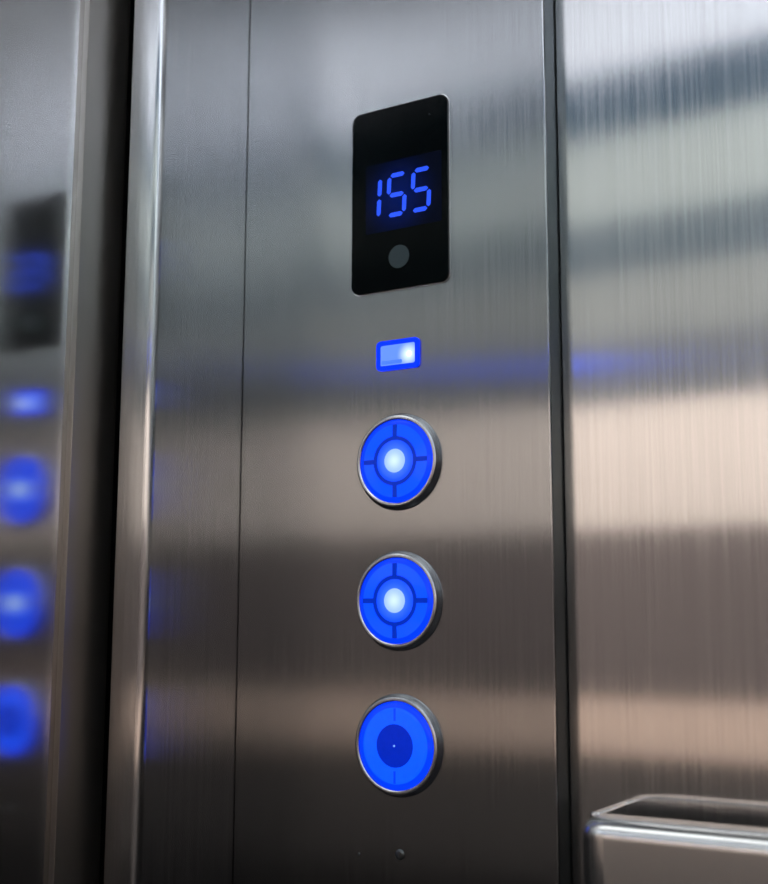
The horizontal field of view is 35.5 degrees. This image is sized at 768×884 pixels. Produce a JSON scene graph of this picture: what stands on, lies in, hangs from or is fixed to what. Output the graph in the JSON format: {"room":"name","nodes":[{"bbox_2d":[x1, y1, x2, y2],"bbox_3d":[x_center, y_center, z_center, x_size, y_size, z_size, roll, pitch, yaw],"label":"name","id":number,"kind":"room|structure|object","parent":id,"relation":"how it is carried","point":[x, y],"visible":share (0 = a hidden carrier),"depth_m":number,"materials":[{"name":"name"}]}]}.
{"room":"elevator interior","nodes":[
{"label":"elevator interior","id":0,"kind":"room"},
{"bbox_2d":[104,0,250,883],"bbox_3d":[-0.082,0.047,0.525,0.017,2.360,0.082,-5,-10,31],"label":"door frame","id":1,"kind":"structure","parent":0,"point":[170,807],"depth_m":0.51,"materials":[{"name":"metal"}]},
{"bbox_2d":[233,0,767,883],"bbox_3d":[0.575,-0.005,0.162,1.486,2.360,0.022,-5,-10,31],"label":"wall","id":2,"kind":"structure","parent":0,"point":[493,673],"depth_m":0.48,"materials":[{"name":"metal"}]},
{"bbox_2d":[376,337,419,371],"bbox_3d":[0.006,-0.037,0.505,0.021,0.013,0.001,-5,-10,31],"label":"indicator light","id":3,"kind":"object","parent":2,"relation":"attached to","point":[404,353],"visible":1,"depth_m":0.51,"materials":[{"name":"blue plastic"}]},
{"bbox_2d":[355,693,443,797],"bbox_3d":[0.005,0.121,0.480,0.041,0.041,0.004,-5,-10,31],"label":"button","id":4,"kind":"object","parent":2,"relation":"attached to","point":[399,745],"visible":1,"depth_m":0.48,"materials":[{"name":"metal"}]},
{"bbox_2d":[356,551,442,650],"bbox_3d":[0.005,0.065,0.488,0.041,0.041,0.004,-5,-10,31],"label":"button","id":5,"kind":"object","parent":2,"relation":"attached to","point":[399,596],"visible":1,"depth_m":0.49,"materials":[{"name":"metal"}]},
{"bbox_2d":[384,588,404,612],"bbox_3d":[0.004,0.064,0.487,0.010,0.010,0.001,-5,-10,31],"label":"light","id":6,"kind":"object","parent":5,"relation":"attached to","point":[394,598],"depth_m":0.49,"materials":[{"name":"white plastic"}]},
{"bbox_2d":[357,413,441,510],"bbox_3d":[0.005,0.008,0.497,0.041,0.041,0.004,-5,-10,31],"label":"button","id":7,"kind":"object","parent":2,"relation":"attached to","point":[399,460],"visible":1,"depth_m":0.49,"materials":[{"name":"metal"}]},
{"bbox_2d":[384,449,404,472],"bbox_3d":[0.004,0.008,0.495,0.010,0.010,0.001,-5,-10,31],"label":"light","id":8,"kind":"object","parent":7,"relation":"attached to","point":[394,459],"depth_m":0.50,"materials":[{"name":"white plastic"}]},
{"bbox_2d":[395,849,404,859],"bbox_3d":[0.006,0.164,0.476,0.004,0.004,0.002,-5,-10,31],"label":"screw","id":9,"kind":"object","parent":2,"relation":"attached to","point":[399,854],"visible":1,"depth_m":0.47,"materials":[{"name":"metal"}]},
{"bbox_2d":[352,94,450,296],"bbox_3d":[0.007,-0.105,0.515,0.048,0.083,0.002,-5,-10,31],"label":"display","id":10,"kind":"object","parent":2,"relation":"attached to","point":[401,153],"visible":1,"depth_m":0.51,"materials":[{"name":"glass"}]},
{"bbox_2d":[583,803,767,883],"bbox_3d":[0.530,0.105,0.150,1.067,0.028,0.040,-5,-10,31],"label":"handrail","id":11,"kind":"object","parent":2,"relation":"attached to","point":[619,847],"visible":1,"depth_m":0.39,"materials":[{"name":"metal"}]},
{"bbox_3d":[-0.808,-0.119,-0.582,0.030,2.360,0.195,-5,-10,31],"label":"wall","id":12,"kind":"structure","parent":0,"visible":0},
{"bbox_2d":[0,0,134,883],"bbox_3d":[-0.404,0.053,0.059,0.030,2.190,1.340,-5,-10,31],"label":"door","id":13,"kind":"structure","parent":12,"relation":"in","point":[41,41],"depth_m":0.48,"materials":[{"name":"metal"}]},
{"bbox_2d":[48,0,129,883],"bbox_3d":[-0.122,0.121,0.483,0.004,2.178,0.026,-5,-10,31],"label":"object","id":14,"kind":"structure","parent":12,"relation":"attached to","point":[76,806],"depth_m":0.50,"materials":[{"name":"metal"}]}
]}

